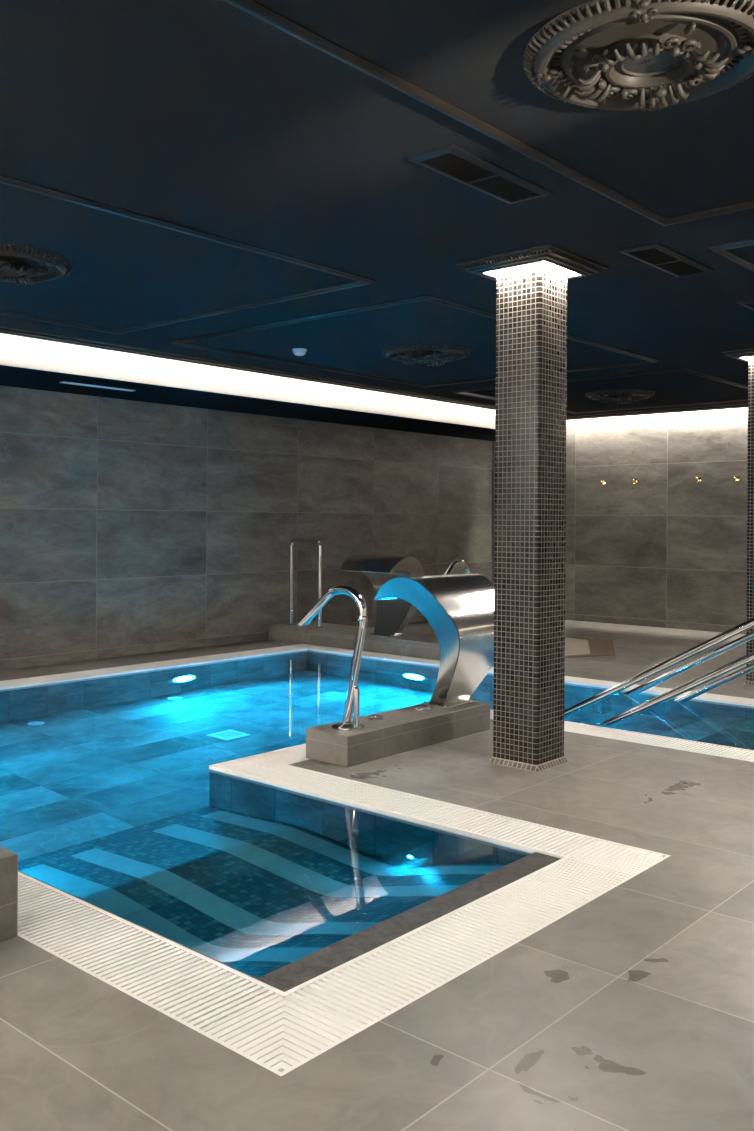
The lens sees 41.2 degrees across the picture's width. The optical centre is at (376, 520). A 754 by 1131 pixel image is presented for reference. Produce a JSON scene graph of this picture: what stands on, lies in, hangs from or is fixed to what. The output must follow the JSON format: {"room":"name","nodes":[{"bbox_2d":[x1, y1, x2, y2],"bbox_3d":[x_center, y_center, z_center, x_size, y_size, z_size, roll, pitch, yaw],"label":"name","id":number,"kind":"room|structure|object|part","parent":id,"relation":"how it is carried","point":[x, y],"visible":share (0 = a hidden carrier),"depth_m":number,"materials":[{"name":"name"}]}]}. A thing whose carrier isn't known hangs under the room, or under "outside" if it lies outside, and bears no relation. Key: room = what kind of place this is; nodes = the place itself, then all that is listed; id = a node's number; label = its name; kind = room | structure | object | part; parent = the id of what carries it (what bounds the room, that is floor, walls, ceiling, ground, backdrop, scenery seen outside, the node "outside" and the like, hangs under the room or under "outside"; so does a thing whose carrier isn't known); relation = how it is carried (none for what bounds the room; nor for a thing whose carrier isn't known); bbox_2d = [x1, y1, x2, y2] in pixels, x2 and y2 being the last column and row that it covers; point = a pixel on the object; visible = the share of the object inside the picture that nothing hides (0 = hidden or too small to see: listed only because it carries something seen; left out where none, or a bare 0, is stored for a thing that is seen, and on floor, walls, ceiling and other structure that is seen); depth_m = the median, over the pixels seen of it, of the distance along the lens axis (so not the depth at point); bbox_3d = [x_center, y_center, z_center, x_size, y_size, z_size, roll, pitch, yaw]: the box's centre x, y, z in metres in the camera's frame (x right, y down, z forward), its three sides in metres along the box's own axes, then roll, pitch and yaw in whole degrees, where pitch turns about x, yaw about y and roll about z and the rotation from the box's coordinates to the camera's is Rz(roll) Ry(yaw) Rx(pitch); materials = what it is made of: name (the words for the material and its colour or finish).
{"room":"indoor spa pool","nodes":[
{"label":"indoor spa pool","id":0,"kind":"room"},
{"bbox_2d":[0,386,491,659],"bbox_3d":[-2.628,0.076,8.397,0.120,2.285,12.400,0,0,41],"label":"wall","id":1,"kind":"structure","parent":0,"point":[124,523],"depth_m":9.39,"materials":[{"name":"tile"}]},
{"bbox_2d":[0,615,426,669],"bbox_3d":[-2.586,1.141,8.353,0.012,0.077,12.400,0,0,41],"label":"baseboard","id":2,"kind":"structure","parent":1,"relation":"attached to","point":[169,646],"depth_m":8.88,"materials":[{"name":"tile"}]},
{"bbox_2d":[0,365,494,440],"bbox_3d":[-2.250,-1.361,8.075,1.098,0.595,12.400,0,0,41],"label":"soffit","id":3,"kind":"structure","parent":0,"point":[10,376],"depth_m":8.90,"materials":[{"name":"black paint"}]},
{"bbox_2d":[59,382,135,390],"bbox_3d":[-2.197,-1.059,7.908,0.060,0.008,0.652,0,0,41],"label":"diffuser","id":4,"kind":"object","parent":3,"relation":"attached to","point":[59,382],"visible":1,"depth_m":7.88,"materials":[{"name":"white paint"}]},
{"bbox_2d":[0,334,494,428],"bbox_3d":[-1.832,-1.360,7.710,0.012,0.591,12.400,0,0,41],"label":"light","id":5,"kind":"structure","parent":0,"point":[15,351],"depth_m":8.28,"materials":[{"name":"white paint"}]},
{"bbox_2d":[0,0,753,415],"bbox_3d":[1.245,-1.324,5.033,7.915,0.100,12.170,0,0,41],"label":"ceiling","id":6,"kind":"structure","parent":0,"point":[209,116],"depth_m":3.84,"materials":[{"name":"black paint"}]},
{"bbox_2d":[0,243,72,285],"bbox_3d":[-1.865,-1.252,4.979,0.676,0.087,0.675,0,0,-39],"label":"ceiling rose","id":7,"kind":"object","parent":6,"relation":"attached to","point":[19,264],"visible":1,"depth_m":4.93,"materials":[{"name":"grey paint"}]},
{"bbox_2d":[0,174,374,334],"bbox_3d":[-1.867,-1.284,4.977,2.330,0.024,2.975,0,0,41],"label":"trim","id":8,"kind":"structure","parent":6,"relation":"attached to","point":[359,280],"depth_m":4.91,"materials":[{"name":"black paint"}]},
{"bbox_2d":[292,348,306,355],"bbox_3d":[-0.581,-1.263,7.508,0.110,0.048,0.110,0,0,41],"label":"smoke detector","id":9,"kind":"object","parent":6,"relation":"attached to","point":[297,351],"visible":1,"depth_m":7.47,"materials":[{"name":"white plastic"}]},
{"bbox_2d":[170,295,658,386],"bbox_3d":[0.366,-1.268,7.551,2.350,0.024,2.950,0,0,41],"label":"trim","id":10,"kind":"structure","parent":6,"relation":"attached to","point":[182,342],"depth_m":7.14,"materials":[{"name":"black paint"}]},
{"bbox_2d":[382,343,470,365],"bbox_3d":[0.373,-1.236,7.552,0.675,0.087,0.676,0,0,31],"label":"ceiling rose","id":11,"kind":"object","parent":6,"relation":"attached to","point":[433,353],"visible":1,"depth_m":7.44,"materials":[{"name":"grey paint"}]},
{"bbox_2d":[407,144,552,203],"bbox_3d":[0.394,-1.272,3.712,0.200,0.016,0.650,0,0,41],"label":"ceiling vent","id":12,"kind":"object","parent":6,"relation":"in","point":[452,161],"visible":1,"depth_m":3.67,"materials":[{"name":"black metal"}]},
{"bbox_2d":[223,0,753,225],"bbox_3d":[0.743,-1.266,2.724,1.335,0.024,2.970,0,0,41],"label":"trim","id":13,"kind":"structure","parent":6,"relation":"attached to","point":[252,7],"depth_m":3.09,"materials":[{"name":"black paint"}]},
{"bbox_2d":[452,368,747,412],"bbox_3d":[2.404,-1.254,9.940,2.380,0.024,2.370,0,0,41],"label":"trim","id":14,"kind":"structure","parent":6,"relation":"attached to","point":[463,392],"depth_m":9.58,"materials":[{"name":"black paint"}]},
{"bbox_2d":[585,389,654,403],"bbox_3d":[2.408,-1.222,9.930,0.676,0.087,0.675,0,0,-39],"label":"ceiling rose","id":15,"kind":"object","parent":6,"relation":"attached to","point":[622,395],"visible":1,"depth_m":9.81,"materials":[{"name":"grey paint"}]},
{"bbox_2d":[523,0,753,110],"bbox_3d":[0.737,-1.234,2.722,0.676,0.087,0.675,0,0,-39],"label":"ceiling rose","id":16,"kind":"object","parent":6,"relation":"attached to","point":[643,55],"visible":1,"depth_m":2.65,"materials":[{"name":"grey paint"}]},
{"bbox_2d":[618,242,714,276],"bbox_3d":[1.419,-1.265,4.887,0.200,0.016,0.650,0,0,41],"label":"ceiling vent","id":17,"kind":"object","parent":6,"relation":"in","point":[657,255],"visible":1,"depth_m":4.84,"materials":[{"name":"black metal"}]},
{"bbox_2d":[708,238,753,271],"bbox_3d":[2.989,-1.250,5.299,1.335,0.024,2.895,0,0,41],"label":"trim","id":18,"kind":"structure","parent":6,"relation":"attached to","point":[722,249],"depth_m":4.65,"materials":[{"name":"black paint"}]},
{"bbox_2d":[736,299,753,309],"bbox_3d":[2.366,-1.258,5.972,0.200,0.016,0.650,0,0,41],"label":"ceiling vent","id":19,"kind":"object","parent":6,"relation":"in","point":[749,304],"visible":1,"depth_m":5.79,"materials":[{"name":"black"}]},
{"bbox_2d":[0,620,753,1130],"bbox_3d":[0.853,1.223,5.353,9.140,0.040,12.400,0,0,41],"label":"floor","id":20,"kind":"structure","parent":0,"point":[632,1009],"depth_m":2.45,"materials":[{"name":"tile"}]},
{"bbox_2d":[0,846,17,941],"bbox_3d":[-1.597,1.067,2.874,0.865,0.237,0.742,0,0,41],"label":"block","id":21,"kind":"object","parent":20,"relation":"on","point":[8,859],"visible":1,"depth_m":2.85,"materials":[{"name":"tile"}]},
{"bbox_2d":[18,871,283,1075],"bbox_3d":[-0.967,1.208,3.000,2.255,0.036,0.272,0,0,41],"label":"grate","id":22,"kind":"object","parent":20,"relation":"in","point":[236,1010],"visible":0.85,"depth_m":2.66,"materials":[{"name":"white plastic"}]},
{"bbox_3d":[-0.954,1.205,2.816,1.994,0.030,0.011,0,0,41],"label":"frame","id":23,"kind":"part","parent":22,"relation":"part of","materials":[{"name":"white plastic"}]},
{"bbox_3d":[-0.980,1.205,3.182,1.996,0.030,0.016,0,0,41],"label":"frame","id":24,"kind":"part","parent":22,"relation":"part of","materials":[{"name":"white plastic"}]},
{"bbox_2d":[0,644,306,689],"bbox_3d":[-2.808,1.195,7.126,0.272,0.036,6.660,0,0,41],"label":"grate","id":25,"kind":"object","parent":20,"relation":"in","point":[23,682],"visible":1,"depth_m":8.11,"materials":[{"name":"white plastic"}]},
{"bbox_2d":[213,743,308,765],"bbox_3d":[-0.009,1.215,5.607,0.272,0.036,2.154,0,0,41],"label":"grate","id":26,"kind":"object","parent":20,"relation":"in","point":[294,754],"visible":0.26,"depth_m":5.04,"materials":[{"name":"white plastic"}]},
{"bbox_2d":[268,622,493,665],"bbox_3d":[0.110,1.125,9.373,2.705,0.145,0.558,0,0,41],"label":"tiled ledge","id":27,"kind":"object","parent":20,"relation":"on","point":[412,644],"visible":0.46,"depth_m":9.36,"materials":[{"name":"tile"}]},
{"bbox_2d":[287,538,322,627],"bbox_3d":[-0.713,0.611,9.973,0.476,0.872,0.076,0,0,41],"label":"grab rail","id":28,"kind":"object","parent":27,"relation":"on","point":[295,540],"visible":1,"depth_m":10.03,"materials":[{"name":"silver metal"}]},
{"bbox_2d":[340,554,424,636],"bbox_3d":[0.073,0.684,9.216,0.667,0.737,0.572,0,0,41],"label":"fountain","id":29,"kind":"object","parent":27,"relation":"on","point":[392,616],"visible":0.8,"depth_m":9.18,"materials":[{"name":"grey metal"}]},
{"bbox_3d":[0.088,1.049,9.236,0.280,0.008,0.175,0,0,41],"label":"plate","id":30,"kind":"part","parent":29,"relation":"part of","materials":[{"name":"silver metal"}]},
{"bbox_3d":[0.237,0.687,9.070,0.228,0.734,0.567,0,0,41],"label":"panel","id":31,"kind":"part","parent":29,"relation":"part of","materials":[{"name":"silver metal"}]},
{"bbox_2d":[443,560,469,573],"bbox_3d":[0.670,0.698,8.715,0.170,0.719,0.454,0,0,41],"label":"spout","id":32,"kind":"object","parent":27,"relation":"on","point":[453,564],"visible":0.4,"depth_m":8.72,"materials":[{"name":"silver metal"}]},
{"bbox_2d":[306,701,489,766],"bbox_3d":[0.147,1.114,5.412,0.288,0.169,1.210,0,0,41],"label":"plinth","id":33,"kind":"object","parent":20,"relation":"on","point":[405,729],"depth_m":5.20,"materials":[{"name":"ceramic"}]},
{"bbox_2d":[298,585,367,730],"bbox_3d":[-0.224,0.686,5.148,0.454,0.719,0.170,0,0,41],"label":"spout","id":34,"kind":"object","parent":33,"relation":"on","point":[352,702],"visible":1,"depth_m":5.04,"materials":[{"name":"silver metal"}]},
{"bbox_3d":[-0.013,1.037,5.313,0.104,0.019,0.104,0,0,41],"label":"push button","id":35,"kind":"part","parent":33,"relation":"part of","materials":[{"name":"silver metal"}]},
{"bbox_3d":[0.260,1.039,5.593,0.104,0.019,0.104,0,0,41],"label":"push button","id":36,"kind":"part","parent":33,"relation":"part of","materials":[{"name":"silver metal"}]},
{"bbox_2d":[374,573,493,708],"bbox_3d":[0.392,0.681,5.785,0.572,0.737,0.667,0,0,41],"label":"fountain","id":37,"kind":"object","parent":33,"relation":"on","point":[459,608],"visible":0.89,"depth_m":5.58,"materials":[{"name":"silver metal"}]},
{"bbox_3d":[0.246,0.682,5.620,0.567,0.734,0.228,0,0,41],"label":"panel","id":38,"kind":"part","parent":37,"relation":"part of","materials":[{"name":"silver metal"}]},
{"bbox_3d":[0.409,1.046,5.768,0.175,0.008,0.280,0,0,41],"label":"plate","id":39,"kind":"part","parent":37,"relation":"part of","materials":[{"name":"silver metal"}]},
{"bbox_2d":[209,765,670,858],"bbox_3d":[0.120,1.216,4.246,2.255,0.036,0.272,0,0,41],"label":"grate","id":40,"kind":"object","parent":20,"relation":"in","point":[491,827],"visible":0.94,"depth_m":4.11,"materials":[{"name":"white plastic"}]},
{"bbox_2d":[281,856,668,1075],"bbox_3d":[0.323,1.217,2.972,0.275,0.036,1.925,0,0,41],"label":"grate","id":41,"kind":"object","parent":20,"relation":"in","point":[326,1010],"visible":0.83,"depth_m":2.78,"materials":[{"name":"white plastic"}]},
{"bbox_3d":[0.225,1.214,3.058,0.016,0.030,1.413,0,0,41],"label":"frame","id":42,"kind":"part","parent":41,"relation":"part of","materials":[{"name":"white plastic"}]},
{"bbox_2d":[303,644,753,706],"bbox_3d":[1.319,1.224,7.804,5.600,0.036,0.212,0,0,41],"label":"grate","id":43,"kind":"object","parent":20,"relation":"in","point":[568,679],"visible":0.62,"depth_m":7.58,"materials":[{"name":"white plastic"}]},
{"bbox_2d":[455,244,607,771],"bbox_3d":[0.765,-0.037,5.002,0.550,2.480,0.550,0,0,41],"label":"column","id":44,"kind":"structure","parent":20,"relation":"on","point":[531,391],"depth_m":4.90,"materials":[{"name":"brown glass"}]},
{"bbox_2d":[565,637,614,657],"bbox_3d":[2.026,1.201,9.574,0.498,0.020,1.592,0,0,11],"label":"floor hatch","id":45,"kind":"object","parent":20,"relation":"on","point":[574,646],"visible":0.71,"depth_m":9.43,"materials":[{"name":"beige"}]},
{"bbox_3d":[1.911,1.194,9.569,0.227,0.007,1.423,0,0,11],"label":"panel","id":46,"kind":"part","parent":45,"relation":"part of","materials":[{"name":"beige"}]},
{"bbox_2d":[490,709,753,761],"bbox_3d":[1.450,1.225,5.590,2.492,0.036,0.262,0,0,41],"label":"grate","id":47,"kind":"object","parent":20,"relation":"in","point":[624,735],"visible":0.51,"depth_m":5.50,"materials":[{"name":"white plastic"}]},
{"bbox_3d":[1.465,1.222,5.410,2.232,0.030,0.011,0,0,41],"label":"frame","id":48,"kind":"part","parent":47,"relation":"part of","materials":[{"name":"white plastic"}]},
{"bbox_2d":[564,618,753,724],"bbox_3d":[1.797,1.062,5.658,2.410,1.856,0.090,0,0,41],"label":"stair handrail","id":49,"kind":"object","parent":20,"relation":"on","point":[748,624],"visible":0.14,"depth_m":5.73,"materials":[{"name":"silver metal"}]},
{"bbox_2d":[623,631,753,701],"bbox_3d":[2.487,1.051,6.450,2.410,1.887,0.090,0,0,41],"label":"stair handrail","id":50,"kind":"object","parent":20,"relation":"on","point":[745,670],"visible":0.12,"depth_m":6.69,"materials":[{"name":"silver metal"}]},
{"bbox_2d":[721,348,753,684],"bbox_3d":[2.942,-0.022,7.486,0.550,2.480,0.550,0,0,41],"label":"column","id":51,"kind":"structure","parent":20,"relation":"on","point":[747,354],"depth_m":7.45,"materials":[{"name":"black tile"}]},
{"bbox_2d":[0,650,753,977],"bbox_3d":[-0.869,1.206,5.296,5.060,0.001,6.450,0,0,41],"label":"pool water","id":52,"kind":"object","parent":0,"point":[111,799],"visible":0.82,"depth_m":4.22,"materials":[{"name":"blue liquid"}]},
{"bbox_2d":[491,408,747,625],"bbox_3d":[4.970,-0.168,10.077,9.360,2.880,0.120,0,0,41],"label":"wall","id":53,"kind":"structure","parent":0,"point":[667,545],"depth_m":11.51,"materials":[{"name":"tile"}]},
{"bbox_2d":[0,325,747,419],"bbox_3d":[1.245,-1.279,5.033,7.943,0.090,12.198,0,0,41],"label":"trim","id":54,"kind":"structure","parent":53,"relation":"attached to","point":[7,330],"depth_m":8.58,"materials":[{"name":"black paint"}]},
{"bbox_2d":[565,614,745,633],"bbox_3d":[4.929,1.193,10.017,9.128,0.077,0.012,0,0,41],"label":"baseboard","id":55,"kind":"structure","parent":53,"relation":"attached to","point":[575,617],"depth_m":11.56,"materials":[{"name":"tile"}]},
{"bbox_2d":[695,477,701,483],"bbox_3d":[3.576,-0.454,11.169,0.060,0.078,0.070,0,0,41],"label":"robe hook","id":56,"kind":"object","parent":53,"relation":"attached to","point":[698,479],"visible":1,"depth_m":11.17,"materials":[{"name":"gold metal"}]},
{"bbox_2d":[734,476,739,482],"bbox_3d":[3.900,-0.452,10.886,0.060,0.078,0.070,0,0,41],"label":"robe hook","id":57,"kind":"object","parent":53,"relation":"attached to","point":[736,478],"visible":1,"depth_m":10.89,"materials":[{"name":"gold metal"}]},
{"label":"floor","id":58,"kind":"structure","parent":0,"visible":0},
{"bbox_2d":[18,852,560,991],"bbox_3d":[-0.531,1.781,3.712,1.978,1.161,1.380,0,0,41],"label":"pool edge","id":59,"kind":"object","parent":58,"relation":"on","point":[285,978],"visible":0.1,"depth_m":2.98,"materials":[{"name":"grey tile"}]}
]}

